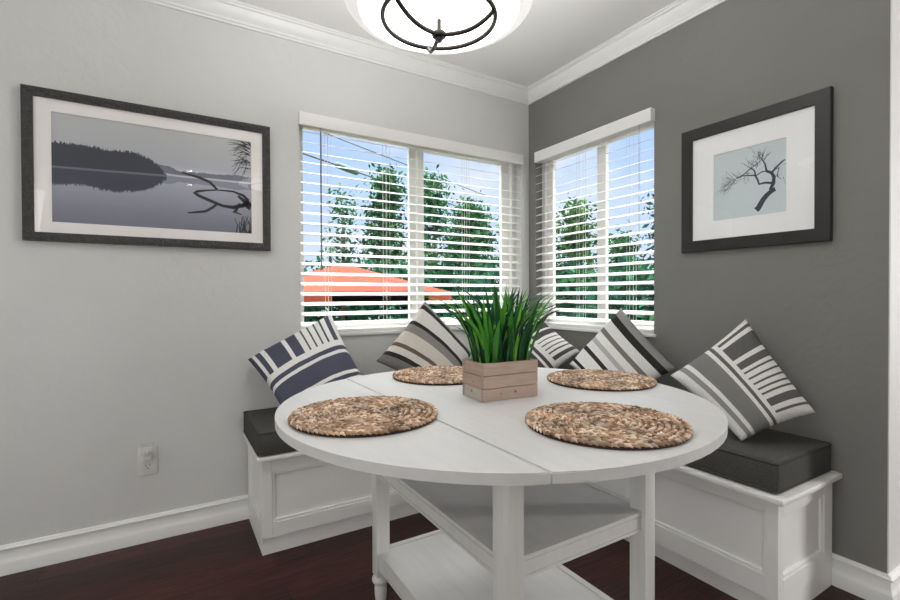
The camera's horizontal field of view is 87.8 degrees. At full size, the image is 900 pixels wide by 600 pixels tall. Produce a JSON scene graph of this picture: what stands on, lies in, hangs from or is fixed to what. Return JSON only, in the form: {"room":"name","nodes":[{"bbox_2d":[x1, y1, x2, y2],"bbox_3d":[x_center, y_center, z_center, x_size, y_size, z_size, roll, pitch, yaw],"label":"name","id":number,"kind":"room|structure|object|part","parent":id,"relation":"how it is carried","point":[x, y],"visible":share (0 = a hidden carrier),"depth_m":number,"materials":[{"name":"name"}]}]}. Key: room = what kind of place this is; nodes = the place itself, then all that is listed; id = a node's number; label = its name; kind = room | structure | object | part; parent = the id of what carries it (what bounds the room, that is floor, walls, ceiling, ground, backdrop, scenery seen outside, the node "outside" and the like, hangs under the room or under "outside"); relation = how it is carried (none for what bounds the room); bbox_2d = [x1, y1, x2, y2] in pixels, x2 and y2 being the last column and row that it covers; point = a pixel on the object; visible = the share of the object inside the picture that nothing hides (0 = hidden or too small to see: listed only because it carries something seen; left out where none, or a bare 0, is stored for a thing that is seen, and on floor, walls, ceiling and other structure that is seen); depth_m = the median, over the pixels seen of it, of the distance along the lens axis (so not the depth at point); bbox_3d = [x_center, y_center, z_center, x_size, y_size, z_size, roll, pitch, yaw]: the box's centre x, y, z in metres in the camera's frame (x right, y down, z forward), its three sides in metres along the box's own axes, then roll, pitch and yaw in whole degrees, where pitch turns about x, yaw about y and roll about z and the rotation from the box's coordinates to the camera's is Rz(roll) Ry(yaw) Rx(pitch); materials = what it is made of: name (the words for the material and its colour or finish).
{"room":"dining room","nodes":[
{"label":"dining room","id":0,"kind":"room"},
{"bbox_2d":[0,0,528,544],"bbox_3d":[-1.414,-0.161,2.036,4.740,2.410,0.140,-1,1,-31],"label":"wall","id":1,"kind":"structure","parent":0,"point":[108,352],"depth_m":2.04,"materials":[{"name":"grey paint"}]},
{"bbox_2d":[0,494,248,576],"bbox_3d":[-1.430,0.989,1.945,4.600,0.112,0.016,-1,1,-31],"label":"baseboard","id":2,"kind":"structure","parent":1,"relation":"attached to","point":[25,555],"depth_m":1.96,"materials":[{"name":"white paint"}]},
{"bbox_2d":[20,84,270,250],"bbox_3d":[-1.258,-0.532,2.030,0.903,0.595,0.025,-1,1,-31],"label":"framed picture","id":3,"kind":"object","parent":1,"relation":"attached to","point":[98,170],"visible":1,"depth_m":1.99,"materials":[{"name":"white"}]},
{"bbox_2d":[51,111,251,233],"bbox_3d":[-1.256,-0.534,2.036,0.747,0.450,0.001,-1,1,-31],"label":"print","id":4,"kind":"object","parent":3,"relation":"attached to","point":[110,171],"depth_m":2.01,"materials":[{"name":"grey paper"}]},
{"bbox_2d":[138,446,157,476],"bbox_3d":[-1.307,0.697,2.021,0.072,0.120,0.009,-1,1,-31],"label":"wall outlet","id":5,"kind":"object","parent":1,"relation":"attached to","point":[149,467],"visible":0.96,"depth_m":2.02,"materials":[{"name":"white plastic"}]},
{"bbox_2d":[143,450,151,460],"bbox_3d":[-1.295,0.649,2.002,0.048,0.080,0.035,-1,1,-31],"label":"night light","id":6,"kind":"object","parent":5,"relation":"attached to","point":[147,455],"visible":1,"depth_m":2.00,"materials":[{"name":"white plastic"}]},
{"bbox_2d":[143,462,151,469],"bbox_3d":[-1.306,0.718,2.020,0.034,0.030,0.004,-1,1,-31],"label":"receptacle","id":7,"kind":"object","parent":5,"relation":"attached to","point":[146,465],"depth_m":2.02,"materials":[{"name":"white plastic"}]},
{"bbox_2d":[141,0,528,104],"bbox_3d":[-1.426,-1.323,1.901,4.600,0.084,0.062,-1,1,-31],"label":"trim","id":8,"kind":"structure","parent":1,"relation":"attached to","point":[232,12],"depth_m":2.42,"materials":[{"name":"white paint"}]},
{"bbox_2d":[299,127,515,335],"bbox_3d":[-0.172,-0.369,2.775,1.459,1.109,0.142,-1,1,-31],"label":"window","id":9,"kind":"structure","parent":1,"relation":"in","point":[410,154],"depth_m":2.79,"materials":[{"name":"white plastic"}]},
{"bbox_3d":[-0.471,-0.381,2.618,0.724,1.059,0.024,-1,1,-31],"label":"sash","id":10,"kind":"part","parent":9,"relation":"part of","materials":[{"name":"white plastic"}]},
{"bbox_3d":[-0.150,0.177,2.749,1.459,0.017,0.068,-1,1,-31],"label":"sill","id":11,"kind":"part","parent":9,"relation":"part of","materials":[{"name":"white paint"}]},
{"bbox_2d":[298,111,522,332],"bbox_3d":[-0.150,-0.390,2.735,1.443,1.117,0.072,-1,1,-31],"label":"window blind","id":12,"kind":"object","parent":9,"relation":"attached to","point":[305,119],"visible":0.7,"depth_m":2.62,"materials":[{"name":"white plastic"}]},
{"bbox_3d":[-0.638,-0.357,2.449,0.020,1.032,0.055,-1,1,-31],"label":"ladder cord","id":13,"kind":"part","parent":12,"relation":"part of","materials":[{"name":"white fabric"}]},
{"bbox_3d":[-0.356,-0.360,2.619,0.020,1.032,0.055,-1,1,-31],"label":"ladder cord","id":14,"kind":"part","parent":12,"relation":"part of","materials":[{"name":"white fabric"}]},
{"bbox_3d":[-0.150,0.159,2.748,1.423,0.020,0.050,-1,1,-31],"label":"rail","id":15,"kind":"part","parent":12,"relation":"part of","materials":[{"name":"white"}]},
{"bbox_3d":[-0.154,-0.907,2.736,1.423,0.028,0.050,-1,1,-31],"label":"head rail","id":16,"kind":"part","parent":12,"relation":"part of","materials":[{"name":"white"}]},
{"bbox_3d":[0.097,-0.365,2.894,0.020,1.032,0.055,-1,1,-31],"label":"ladder cord","id":17,"kind":"part","parent":12,"relation":"part of","materials":[{"name":"white fabric"}]},
{"bbox_3d":[0.379,-0.367,3.065,0.020,1.032,0.055,-1,1,-31],"label":"ladder cord","id":18,"kind":"part","parent":12,"relation":"part of","materials":[{"name":"white fabric"}]},
{"bbox_3d":[0.071,-0.387,2.976,0.743,1.059,0.024,-1,1,-31],"label":"sash","id":19,"kind":"part","parent":9,"relation":"part of","materials":[{"name":"white plastic"}]},
{"bbox_2d":[0,513,864,599],"bbox_3d":[1.541,1.103,0.131,7.800,0.100,6.200,-1,1,-31],"label":"floor","id":20,"kind":"structure","parent":0,"point":[226,561],"depth_m":1.79,"materials":[{"name":"brown wood"}]},
{"bbox_2d":[242,432,419,555],"bbox_3d":[-0.116,0.827,2.496,1.773,0.415,0.427,-1,1,-31],"label":"storage bench","id":21,"kind":"object","parent":20,"relation":"on","point":[296,498],"visible":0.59,"depth_m":2.01,"materials":[{"name":"white paint"}]},
{"bbox_3d":[-0.857,0.809,2.066,0.018,0.325,0.364,-1,1,-31],"label":"panel","id":22,"kind":"part","parent":21,"relation":"part of","materials":[{"name":"white paint"}]},
{"bbox_2d":[243,407,297,456],"bbox_3d":[-0.304,0.564,2.376,1.329,0.114,0.425,-1,1,-31],"label":"seat cushion","id":23,"kind":"object","parent":21,"relation":"on","point":[259,425],"visible":0.27,"depth_m":1.92,"materials":[{"name":"grey fabric"}]},
{"bbox_2d":[248,314,361,404],"bbox_3d":[-0.666,0.286,2.163,0.457,0.427,0.316,-1,1,-31],"label":"throw pillow","id":24,"kind":"object","parent":23,"relation":"on","point":[315,355],"visible":0.79,"depth_m":2.13,"materials":[{"name":"blue fabric"}]},
{"bbox_2d":[377,301,470,370],"bbox_3d":[-0.101,0.251,2.486,0.287,0.490,0.552,0,1,34],"label":"throw pillow","id":25,"kind":"object","parent":23,"relation":"on","point":[426,340],"visible":0.73,"depth_m":2.46,"materials":[{"name":"beige fabric"}]},
{"bbox_3d":[-0.117,0.629,2.494,1.773,0.020,0.427,-1,1,-31],"label":"lid","id":26,"kind":"part","parent":21,"relation":"part of","materials":[{"name":"white paint"}]},
{"bbox_3d":[-0.205,0.805,2.237,1.310,0.325,0.018,-1,1,-31],"label":"panel","id":27,"kind":"part","parent":21,"relation":"part of","materials":[{"name":"white paint"}]},
{"bbox_2d":[275,367,727,599],"bbox_3d":[0.132,0.665,1.383,1.214,0.760,1.176,-1,1,-31],"label":"dining table","id":28,"kind":"object","parent":20,"relation":"on","point":[510,503],"visible":0.84,"depth_m":1.15,"materials":[{"name":"white paint"}]},
{"bbox_2d":[287,395,437,437],"bbox_3d":[-0.211,0.281,1.161,0.363,0.014,0.363,-1,1,-42],"label":"placemat","id":29,"kind":"object","parent":28,"relation":"on","point":[358,416],"visible":1,"depth_m":1.11,"materials":[{"name":"wicker"}]},
{"bbox_3d":[-0.233,0.675,1.562,0.058,0.739,0.058,-1,1,-31],"label":"leg","id":30,"kind":"part","parent":28,"relation":"part of","materials":[{"name":"white paint"}]},
{"bbox_3d":[-0.059,0.865,1.269,0.020,0.055,0.646,-1,1,-31],"label":"shelf rail","id":31,"kind":"part","parent":28,"relation":"part of","materials":[{"name":"white paint"}]},
{"bbox_3d":[-0.046,0.860,1.681,0.400,0.055,0.020,-1,1,-31],"label":"shelf rail","id":32,"kind":"part","parent":28,"relation":"part of","materials":[{"name":"white paint"}]},
{"bbox_2d":[393,365,462,385],"bbox_3d":[-0.030,0.275,1.727,0.363,0.014,0.363,0,1,-19],"label":"placemat","id":33,"kind":"object","parent":28,"relation":"on","point":[443,375],"visible":0.81,"depth_m":1.67,"materials":[{"name":"wicker"}]},
{"bbox_3d":[-0.060,0.559,1.266,0.020,0.049,0.646,-1,1,-31],"label":"shelf rail","id":34,"kind":"part","parent":28,"relation":"part of","materials":[{"name":"white paint"}]},
{"bbox_2d":[386,532,603,599],"bbox_3d":[0.133,0.844,1.385,0.428,0.014,0.672,-1,1,-31],"label":"shelf","id":35,"kind":"object","parent":28,"relation":"attached to","point":[431,565],"depth_m":1.41,"materials":[{"name":"white paint"}]},
{"bbox_2d":[426,282,582,401],"bbox_3d":[0.145,0.116,1.387,0.518,0.337,0.337,-1,1,-28],"label":"potted grass","id":36,"kind":"object","parent":28,"relation":"on","point":[500,367],"depth_m":1.35,"materials":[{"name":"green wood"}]},
{"bbox_3d":[0.122,0.680,0.976,0.058,0.739,0.058,-1,1,-31],"label":"leg","id":37,"kind":"part","parent":28,"relation":"part of","materials":[{"name":"white paint"}]},
{"bbox_2d":[408,479,632,549],"bbox_3d":[0.132,0.542,1.381,0.428,0.014,0.672,-1,1,-31],"label":"shelf","id":38,"kind":"object","parent":28,"relation":"attached to","point":[553,513],"depth_m":1.21,"materials":[{"name":"white paint"}]},
{"bbox_3d":[0.311,0.560,1.086,0.400,0.049,0.020,-1,1,-31],"label":"shelf rail","id":39,"kind":"part","parent":28,"relation":"part of","materials":[{"name":"white paint"}]},
{"bbox_3d":[0.324,0.861,1.501,0.020,0.055,0.646,-1,1,-31],"label":"shelf rail","id":40,"kind":"part","parent":28,"relation":"part of","materials":[{"name":"white paint"}]},
{"bbox_2d":[547,369,656,391],"bbox_3d":[0.521,0.274,1.621,0.363,0.014,0.363,-1,1,-40],"label":"placemat","id":41,"kind":"object","parent":28,"relation":"on","point":[584,379],"visible":1,"depth_m":1.57,"materials":[{"name":"wicker"}]},
{"bbox_3d":[0.323,0.556,1.498,0.020,0.049,0.646,-1,1,-31],"label":"shelf rail","id":42,"kind":"part","parent":28,"relation":"part of","materials":[{"name":"white paint"}]},
{"bbox_2d":[525,401,693,449],"bbox_3d":[0.356,0.280,1.076,0.363,0.014,0.363,-1,1,-44],"label":"placemat","id":43,"kind":"object","parent":28,"relation":"on","point":[614,426],"visible":1,"depth_m":1.02,"materials":[{"name":"wicker"}]},
{"bbox_3d":[0.497,0.676,1.204,0.058,0.739,0.058,-1,1,-31],"label":"leg","id":44,"kind":"part","parent":28,"relation":"part of","materials":[{"name":"white paint"}]},
{"bbox_2d":[593,465,842,599],"bbox_3d":[0.895,0.827,2.110,0.443,0.415,1.269,-1,1,-31],"label":"storage bench","id":45,"kind":"object","parent":20,"relation":"on","point":[746,542],"visible":0.64,"depth_m":1.63,"materials":[{"name":"white paint"}]},
{"bbox_3d":[0.895,0.630,2.108,0.443,0.020,1.269,-1,1,-31],"label":"lid","id":46,"kind":"part","parent":45,"relation":"part of","materials":[{"name":"white paint"}]},
{"bbox_2d":[685,427,831,493],"bbox_3d":[0.786,0.559,2.303,0.413,0.117,1.664,-1,1,-31],"label":"seat cushion","id":47,"kind":"object","parent":45,"relation":"on","point":[768,460],"visible":0.24,"depth_m":1.61,"materials":[{"name":"grey fabric"}]},
{"bbox_2d":[523,318,578,368],"bbox_3d":[0.492,0.297,2.748,0.300,0.385,0.505,-1,1,-31],"label":"throw pillow","id":48,"kind":"object","parent":47,"relation":"on","point":[550,349],"visible":0.38,"depth_m":2.65,"materials":[{"name":"grey fabric"}]},
{"bbox_2d":[570,308,676,378],"bbox_3d":[0.821,0.265,2.284,0.298,0.447,0.451,0,1,-15],"label":"throw pillow","id":49,"kind":"object","parent":47,"relation":"on","point":[619,345],"visible":0.74,"depth_m":2.25,"materials":[{"name":"white fabric"}]},
{"bbox_2d":[671,319,815,440],"bbox_3d":[1.107,0.290,1.797,0.391,0.424,0.275,0,1,-1],"label":"throw pillow","id":50,"kind":"object","parent":47,"relation":"on","point":[738,375],"visible":0.96,"depth_m":1.74,"materials":[{"name":"grey fabric"}]},
{"bbox_3d":[1.218,0.806,1.603,0.382,0.325,0.018,-1,1,-31],"label":"panel","id":51,"kind":"part","parent":45,"relation":"part of","materials":[{"name":"white paint"}]},
{"bbox_2d":[236,0,675,86],"bbox_3d":[1.519,-1.432,0.126,8.080,0.150,6.530,-1,1,-31],"label":"ceiling","id":52,"kind":"structure","parent":0,"point":[553,33],"depth_m":2.37,"materials":[{"name":"white paint"}]},
{"bbox_2d":[345,0,532,53],"bbox_3d":[-0.032,-1.051,1.332,0.532,0.626,0.532,-1,1,-31],"label":"pendant light","id":53,"kind":"object","parent":52,"relation":"hanging from","point":[418,26],"visible":1,"depth_m":1.34,"materials":[{"name":"white glass"}]},
{"bbox_2d":[529,0,889,572],"bbox_3d":[1.062,-0.174,2.388,0.140,2.410,1.825,-1,1,-31],"label":"wall","id":54,"kind":"structure","parent":0,"point":[820,310],"depth_m":1.81,"materials":[{"name":"grey paint"}]},
{"bbox_2d":[542,124,655,336],"bbox_3d":[0.839,-0.372,2.731,0.142,1.109,0.899,-1,1,-31],"label":"window","id":55,"kind":"structure","parent":54,"relation":"in","point":[601,150],"depth_m":2.75,"materials":[{"name":"white plastic"}]},
{"bbox_3d":[0.773,-0.389,2.880,0.024,1.059,0.483,-1,1,-31],"label":"sash","id":56,"kind":"part","parent":55,"relation":"part of","materials":[{"name":"white plastic"}]},
{"bbox_2d":[534,107,654,333],"bbox_3d":[0.798,-0.393,2.698,0.086,1.117,0.875,-1,1,-31],"label":"window blind","id":57,"kind":"object","parent":55,"relation":"attached to","point":[646,117],"visible":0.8,"depth_m":2.62,"materials":[{"name":"white plastic"}]},
{"bbox_3d":[0.646,-0.367,2.978,0.055,1.032,0.020,-1,1,-31],"label":"ladder cord","id":58,"kind":"part","parent":57,"relation":"part of","materials":[{"name":"white fabric"}]},
{"bbox_3d":[0.776,-0.366,2.764,0.055,1.032,0.020,-1,1,-31],"label":"ladder cord","id":59,"kind":"part","parent":57,"relation":"part of","materials":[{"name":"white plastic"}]},
{"bbox_3d":[0.805,-0.910,2.705,0.050,0.028,0.863,-1,1,-31],"label":"head rail","id":60,"kind":"part","parent":57,"relation":"part of","materials":[{"name":"white wood"}]},
{"bbox_3d":[0.809,0.156,2.717,0.050,0.020,0.863,-1,1,-31],"label":"rail","id":61,"kind":"part","parent":57,"relation":"part of","materials":[{"name":"white plastic"}]},
{"bbox_3d":[0.957,-0.363,2.465,0.055,1.032,0.020,-1,1,-31],"label":"ladder cord","id":62,"kind":"part","parent":57,"relation":"part of","materials":[{"name":"white fabric"}]},
{"bbox_3d":[0.810,0.174,2.717,0.068,0.017,0.899,-1,1,-31],"label":"sill","id":63,"kind":"part","parent":55,"relation":"part of","materials":[{"name":"white paint"}]},
{"bbox_3d":[0.987,-0.386,2.577,0.024,1.059,0.424,-1,1,-31],"label":"sash","id":64,"kind":"part","parent":55,"relation":"part of","materials":[{"name":"white plastic"}]},
{"bbox_2d":[528,0,726,104],"bbox_3d":[2.357,-1.349,3.124,3.262,0.084,1.891,-1,1,-31],"label":"trim","id":65,"kind":"structure","parent":54,"relation":"attached to","point":[678,12],"depth_m":2.43,"materials":[{"name":"white paint"}]},
{"bbox_2d":[681,86,833,252],"bbox_3d":[1.235,-0.495,1.938,0.022,0.557,0.573,-1,1,-31],"label":"framed picture","id":66,"kind":"object","parent":54,"relation":"attached to","point":[762,177],"visible":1,"depth_m":1.89,"materials":[{"name":"white"}]},
{"bbox_2d":[714,137,785,220],"bbox_3d":[1.238,-0.491,1.940,0.001,0.296,0.291,-1,1,-31],"label":"print","id":67,"kind":"object","parent":66,"relation":"attached to","point":[750,176],"depth_m":1.93,"materials":[{"name":"grey"}]},
{"bbox_2d":[831,553,892,599],"bbox_3d":[1.004,0.976,2.351,0.016,0.112,1.845,-1,1,-31],"label":"baseboard","id":68,"kind":"structure","parent":54,"relation":"attached to","point":[865,582],"depth_m":1.63,"materials":[{"name":"white paint"}]},
{"bbox_2d":[887,0,899,573],"bbox_3d":[2.808,-0.181,2.458,3.199,2.410,0.144,-1,1,-31],"label":"wall","id":69,"kind":"structure","parent":0,"point":[893,488],"depth_m":1.59,"materials":[{"name":"white paint"}]},
{"bbox_2d":[889,565,899,599],"bbox_3d":[2.847,0.969,2.398,3.216,0.112,0.016,-1,1,-31],"label":"baseboard","id":70,"kind":"structure","parent":69,"relation":"attached to","point":[895,574],"depth_m":1.58,"materials":[{"name":"white paint"}]},
{"label":"outside","id":71,"kind":"structure","parent":0,"visible":0},
{"bbox_2d":[303,153,493,218],"bbox_3d":[-2.596,-3.535,12.900,0.208,0.162,18.951,0,1,29],"label":"overhead cable","id":72,"kind":"object","parent":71,"point":[355,172],"visible":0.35,"depth_m":12.48,"materials":[{"name":"grey plastic"}]},
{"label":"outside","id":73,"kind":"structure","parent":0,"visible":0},
{"bbox_2d":[325,133,486,195],"bbox_3d":[-2.187,-4.065,12.698,0.028,0.024,14.410,0,1,32],"label":"overhead cable","id":74,"kind":"object","parent":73,"point":[325,133],"visible":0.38,"depth_m":13.15,"materials":[{"name":"grey plastic"}]},
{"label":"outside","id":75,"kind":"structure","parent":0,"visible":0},
{"bbox_3d":[-5.591,2.241,22.923,70.000,0.200,39.840,-1,1,-31],"label":"ground","id":76,"kind":"structure","parent":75,"visible":0},
{"bbox_2d":[319,182,369,316],"bbox_3d":[-1.983,-0.013,8.942,1.271,4.607,1.260,0,1,27],"label":"tree","id":77,"kind":"object","parent":76,"relation":"on","point":[342,240],"visible":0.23,"depth_m":8.88,"materials":[{"name":"green plant"}]},
{"bbox_2d":[304,266,451,320],"bbox_3d":[-1.339,0.924,5.867,2.550,2.760,2.550,-1,1,-31],"label":"patio umbrella","id":78,"kind":"object","parent":76,"relation":"on","point":[335,269],"visible":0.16,"depth_m":4.98,"materials":[{"name":"orange canvas"}]},
{"bbox_2d":[351,163,407,319],"bbox_3d":[-1.373,-0.274,9.727,1.922,5.096,2.077,-1,1,-31],"label":"tree","id":79,"kind":"object","parent":76,"relation":"on","point":[382,177],"visible":0.43,"depth_m":9.55,"materials":[{"name":"green plant"}]},
{"bbox_2d":[304,244,499,321],"bbox_3d":[-1.409,0.662,8.151,8.955,3.346,2.358,-1,1,-27],"label":"hedge","id":80,"kind":"object","parent":76,"relation":"on","point":[377,269],"visible":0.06,"depth_m":8.42,"materials":[{"name":"green plant"}]},
{"bbox_2d":[399,163,461,283],"bbox_3d":[-0.300,-0.239,9.628,1.390,5.011,1.583,-1,1,-31],"label":"tree","id":81,"kind":"object","parent":76,"relation":"on","point":[427,210],"visible":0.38,"depth_m":9.50,"materials":[{"name":"green plant"}]},
{"bbox_2d":[434,188,499,316],"bbox_3d":[0.508,-0.213,11.356,2.622,4.928,2.900,0,1,-13],"label":"tree","id":82,"kind":"object","parent":76,"relation":"on","point":[475,215],"visible":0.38,"depth_m":11.01,"materials":[{"name":"green plant"}]},
{"bbox_2d":[556,192,609,314],"bbox_3d":[2.657,-0.014,9.982,2.002,4.542,2.079,-1,1,-31],"label":"tree","id":83,"kind":"object","parent":76,"relation":"on","point":[574,211],"visible":0.3,"depth_m":9.84,"materials":[{"name":"green plant"}]},
{"bbox_2d":[556,240,653,320],"bbox_3d":[2.971,0.591,8.313,2.560,3.512,6.617,-1,1,-33],"label":"hedge","id":84,"kind":"object","parent":76,"relation":"on","point":[642,267],"visible":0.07,"depth_m":8.05,"materials":[{"name":"green plant"}]},
{"bbox_2d":[596,220,648,308],"bbox_3d":[3.825,0.224,10.520,1.879,4.056,2.022,0,1,15],"label":"tree","id":85,"kind":"object","parent":76,"relation":"on","point":[621,240],"visible":0.15,"depth_m":10.29,"materials":[{"name":"green plant"}]},
{"bbox_2d":[630,193,653,285],"bbox_3d":[3.943,0.104,8.263,1.806,4.329,1.445,-1,1,-31],"label":"tree","id":86,"kind":"object","parent":76,"relation":"on","point":[648,203],"visible":0.02,"depth_m":8.39,"materials":[{"name":"green plant"}]}
]}

